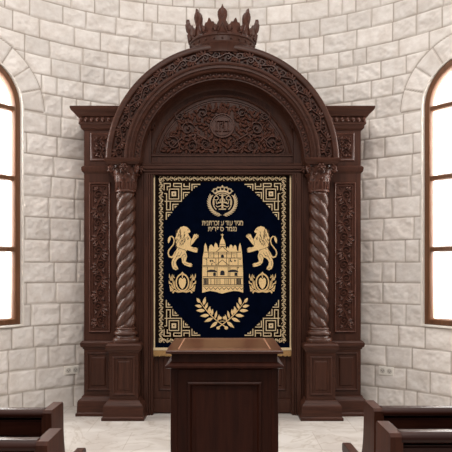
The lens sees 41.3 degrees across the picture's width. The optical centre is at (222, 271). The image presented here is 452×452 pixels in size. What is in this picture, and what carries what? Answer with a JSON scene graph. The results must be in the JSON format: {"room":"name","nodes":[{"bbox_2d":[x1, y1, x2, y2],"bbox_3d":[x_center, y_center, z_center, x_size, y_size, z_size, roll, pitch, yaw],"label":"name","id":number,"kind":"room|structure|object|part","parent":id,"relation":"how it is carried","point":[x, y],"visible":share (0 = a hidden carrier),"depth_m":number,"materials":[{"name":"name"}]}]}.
{"room":"house of worship","nodes":[
{"label":"house of worship","id":0,"kind":"room"},
{"bbox_2d":[63,406,363,451],"bbox_3d":[0.000,1.660,2.600,12.000,0.120,11.200,0,0,0],"label":"floor","id":1,"kind":"structure","parent":0,"point":[153,434],"depth_m":5.91,"materials":[{"name":"stone"}]},
{"bbox_2d":[0,428,62,451],"bbox_3d":[-1.548,1.089,2.348,1.900,1.021,0.604,0,0,0],"label":"pew","id":2,"kind":"object","parent":1,"relation":"on","point":[51,440],"visible":1,"depth_m":2.07,"materials":[{"name":"brown wood"}]},
{"bbox_3d":[-1.548,0.606,2.080,1.820,0.053,0.068,0,0,0],"label":"rail","id":3,"kind":"part","parent":2,"relation":"part of","materials":[{"name":"brown wood"}]},
{"bbox_3d":[-0.621,1.091,2.350,0.045,1.018,0.600,0,0,0],"label":"panel","id":4,"kind":"part","parent":2,"relation":"part of","materials":[{"name":"brown wood"}]},
{"bbox_2d":[0,402,85,451],"bbox_3d":[-1.713,1.109,3.018,1.900,0.983,0.684,0,0,0],"label":"pew","id":5,"kind":"object","parent":1,"relation":"on","point":[14,421],"visible":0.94,"depth_m":2.69,"materials":[{"name":"brown wood"}]},
{"bbox_3d":[-1.713,1.062,2.712,1.820,0.795,0.025,0,0,0],"label":"backrest","id":6,"kind":"part","parent":5,"relation":"part of","materials":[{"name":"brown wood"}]},
{"bbox_3d":[-1.713,1.056,2.695,1.816,0.768,0.014,0,0,0],"label":"frame","id":7,"kind":"part","parent":5,"relation":"part of","materials":[{"name":"brown wood"}]},
{"bbox_3d":[-1.713,0.643,2.710,1.820,0.053,0.068,0,0,0],"label":"rail","id":8,"kind":"part","parent":5,"relation":"part of","materials":[{"name":"brown wood"}]},
{"bbox_3d":[-0.785,1.110,3.020,0.045,0.980,0.680,0,0,0],"label":"panel","id":9,"kind":"part","parent":5,"relation":"part of","materials":[{"name":"brown wood"}]},
{"bbox_2d":[70,4,374,420],"bbox_3d":[0.000,-0.641,6.850,3.360,4.482,0.847,0,0,0],"label":"torah ark","id":10,"kind":"object","parent":1,"relation":"on","point":[222,104],"visible":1,"depth_m":6.69,"materials":[{"name":"brown wood"}]},
{"bbox_3d":[-1.275,-1.696,6.862,0.686,0.058,0.421,0,0,0],"label":"egg moulding","id":11,"kind":"part","parent":10,"relation":"part of","materials":[{"name":"brown wood"}]},
{"bbox_3d":[-1.385,1.113,6.713,0.268,0.433,0.022,0,0,0],"label":"panel","id":12,"kind":"part","parent":10,"relation":"part of","materials":[{"name":"brown wood"}]},
{"bbox_3d":[-1.337,-1.400,6.707,0.283,0.318,0.032,0,0,0],"label":"carved frieze panel","id":13,"kind":"part","parent":10,"relation":"part of","materials":[{"name":"brown wood"}]},
{"bbox_3d":[-1.371,-0.163,6.705,0.246,1.683,0.035,0,0,0],"label":"carved panel","id":14,"kind":"part","parent":10,"relation":"part of","materials":[{"name":"brown wood"}]},
{"bbox_3d":[-1.175,-1.708,6.865,1.010,0.245,0.550,0,0,0],"label":"cornice","id":15,"kind":"part","parent":10,"relation":"part of","materials":[{"name":"brown wood"}]},
{"bbox_3d":[-1.070,1.125,6.503,0.244,0.428,0.022,0,0,0],"label":"panel","id":16,"kind":"part","parent":10,"relation":"part of","materials":[{"name":"brown wood"}]},
{"bbox_3d":[-0.391,0.244,6.810,0.774,2.688,0.080,0,0,0],"label":"ark door","id":17,"kind":"part","parent":10,"relation":"part of","materials":[{"name":"brown wood"}]},
{"bbox_3d":[-0.410,0.980,6.793,0.628,0.728,0.022,0,0,0],"label":"door panel","id":18,"kind":"part","parent":10,"relation":"part of","materials":[{"name":"brown wood"}]},
{"bbox_2d":[153,175,290,356],"bbox_3d":[0.000,-0.070,6.743,1.555,2.041,0.027,0,0,0],"label":"curtain","id":19,"kind":"object","parent":10,"relation":"hanging from","point":[222,243],"visible":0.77,"depth_m":6.74,"materials":[{"name":"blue fabric"}]},
{"bbox_3d":[0.000,-0.924,6.739,0.244,0.106,0.011,0,0,0],"label":"emblem crown","id":20,"kind":"part","parent":19,"relation":"part of","materials":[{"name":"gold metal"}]},
{"bbox_3d":[0.000,-2.488,6.850,0.770,0.196,0.770,0,0,0],"label":"crown","id":21,"kind":"part","parent":10,"relation":"part of","materials":[{"name":"brown wood"}]},
{"bbox_3d":[0.410,0.980,6.793,0.628,0.728,0.022,0,0,0],"label":"door panel","id":22,"kind":"part","parent":10,"relation":"part of","materials":[{"name":"brown wood"}]},
{"bbox_3d":[0.391,0.244,6.810,0.774,2.688,0.080,0,0,0],"label":"ark door","id":23,"kind":"part","parent":10,"relation":"part of","materials":[{"name":"brown wood"}]},
{"bbox_3d":[1.070,1.125,6.503,0.244,0.428,0.022,0,0,0],"label":"panel","id":24,"kind":"part","parent":10,"relation":"part of","materials":[{"name":"brown wood"}]},
{"bbox_3d":[1.175,-1.708,6.865,1.010,0.245,0.550,0,0,0],"label":"cornice","id":25,"kind":"part","parent":10,"relation":"part of","materials":[{"name":"brown wood"}]},
{"bbox_3d":[1.371,-0.163,6.705,0.246,1.683,0.035,0,0,0],"label":"carved panel","id":26,"kind":"part","parent":10,"relation":"part of","materials":[{"name":"brown wood"}]},
{"bbox_3d":[1.337,-1.400,6.707,0.283,0.318,0.032,0,0,0],"label":"carved frieze panel","id":27,"kind":"part","parent":10,"relation":"part of","materials":[{"name":"brown wood"}]},
{"bbox_3d":[1.385,1.113,6.713,0.268,0.433,0.022,0,0,0],"label":"panel","id":28,"kind":"part","parent":10,"relation":"part of","materials":[{"name":"brown wood"}]},
{"bbox_3d":[1.275,-1.696,6.862,0.686,0.058,0.421,0,0,0],"label":"egg moulding","id":29,"kind":"part","parent":10,"relation":"part of","materials":[{"name":"brown wood"}]},
{"bbox_2d":[165,338,283,451],"bbox_3d":[0.012,1.024,3.757,0.678,1.151,0.675,0,0,0],"label":"lectern","id":30,"kind":"object","parent":1,"relation":"on","point":[224,391],"visible":1,"depth_m":3.45,"materials":[{"name":"brown wood"}]},
{"bbox_3d":[-0.279,1.005,3.757,0.038,0.910,0.621,0,0,0],"label":"corner post","id":31,"kind":"part","parent":30,"relation":"part of","materials":[{"name":"brown wood"}]},
{"bbox_3d":[0.012,0.516,3.757,0.678,0.097,0.675,0,0,0],"label":"ledge moulding","id":32,"kind":"part","parent":30,"relation":"part of","materials":[{"name":"brown wood"}]},
{"bbox_3d":[0.012,0.996,3.447,0.428,0.732,0.020,0,0,0],"label":"panel","id":33,"kind":"part","parent":30,"relation":"part of","materials":[{"name":"brown wood"}]},
{"bbox_3d":[0.303,1.005,3.757,0.038,0.910,0.621,0,0,0],"label":"corner post","id":34,"kind":"part","parent":30,"relation":"part of","materials":[{"name":"brown wood"}]},
{"bbox_2d":[342,400,451,451],"bbox_3d":[1.640,1.110,3.093,1.900,0.980,0.734,0,0,0],"label":"pew","id":35,"kind":"object","parent":1,"relation":"on","point":[401,417],"visible":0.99,"depth_m":2.74,"materials":[{"name":"brown wood"}]},
{"bbox_3d":[0.713,1.111,3.095,0.045,0.977,0.730,0,0,0],"label":"panel","id":36,"kind":"part","parent":35,"relation":"part of","materials":[{"name":"brown wood"}]},
{"bbox_3d":[1.640,0.646,2.760,1.820,0.053,0.068,0,0,0],"label":"rail","id":37,"kind":"part","parent":35,"relation":"part of","materials":[{"name":"brown wood"}]},
{"bbox_3d":[1.640,1.064,2.763,1.820,0.792,0.025,0,0,0],"label":"backrest","id":38,"kind":"part","parent":35,"relation":"part of","materials":[{"name":"brown wood"}]},
{"bbox_3d":[1.640,1.058,2.745,1.816,0.765,0.014,0,0,0],"label":"frame","id":39,"kind":"part","parent":35,"relation":"part of","materials":[{"name":"brown wood"}]},
{"bbox_2d":[376,421,451,451],"bbox_3d":[1.538,1.082,2.398,1.900,1.036,0.604,0,0,0],"label":"pew","id":40,"kind":"object","parent":1,"relation":"on","point":[389,438],"visible":1,"depth_m":2.11,"materials":[{"name":"brown wood"}]},
{"bbox_3d":[0.611,1.083,2.400,0.045,1.033,0.600,0,0,0],"label":"panel","id":41,"kind":"part","parent":40,"relation":"part of","materials":[{"name":"brown wood"}]},
{"bbox_3d":[1.538,0.591,2.130,1.820,0.053,0.068,0,0,0],"label":"rail","id":42,"kind":"part","parent":40,"relation":"part of","materials":[{"name":"brown wood"}]},
{"bbox_3d":[1.538,1.036,2.132,1.820,0.848,0.025,0,0,0],"label":"backrest","id":43,"kind":"part","parent":40,"relation":"part of","materials":[{"name":"brown wood"}]},
{"bbox_3d":[1.538,1.030,2.115,1.816,0.821,0.014,0,0,0],"label":"frame","id":44,"kind":"part","parent":40,"relation":"part of","materials":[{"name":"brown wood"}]},
{"bbox_2d":[0,0,451,406],"bbox_3d":[0.000,-1.400,6.231,6.524,6.000,2.942,0,0,0],"label":"wall","id":45,"kind":"structure","parent":0,"point":[384,55],"depth_m":7.06,"materials":[{"name":"stone"}]},
{"bbox_2d":[0,63,23,327],"bbox_3d":[-2.685,-0.875,6.484,0.327,2.974,1.024,0,0,38],"label":"window","id":46,"kind":"structure","parent":45,"relation":"in","point":[13,106],"depth_m":6.77,"materials":[{"name":"wood"}]},
{"bbox_2d":[64,365,78,374],"bbox_3d":[-1.796,1.167,7.144,0.176,0.096,0.034,0,0,-33],"label":"wall socket","id":47,"kind":"object","parent":45,"relation":"attached to","point":[74,369],"visible":1,"depth_m":7.13,"materials":[{"name":"beige plastic"}]},
{"bbox_2d":[379,366,393,375],"bbox_3d":[1.927,1.162,7.053,0.176,0.096,0.034,0,0,36],"label":"wall socket","id":48,"kind":"object","parent":45,"relation":"attached to","point":[383,370],"visible":1,"depth_m":7.04,"materials":[{"name":"beige plastic"}]},
{"bbox_2d":[421,57,451,328],"bbox_3d":[2.685,-0.875,6.484,0.327,2.974,1.024,0,0,-38],"label":"window","id":49,"kind":"structure","parent":45,"relation":"in","point":[431,106],"depth_m":6.77,"materials":[{"name":"wood"}]}
]}

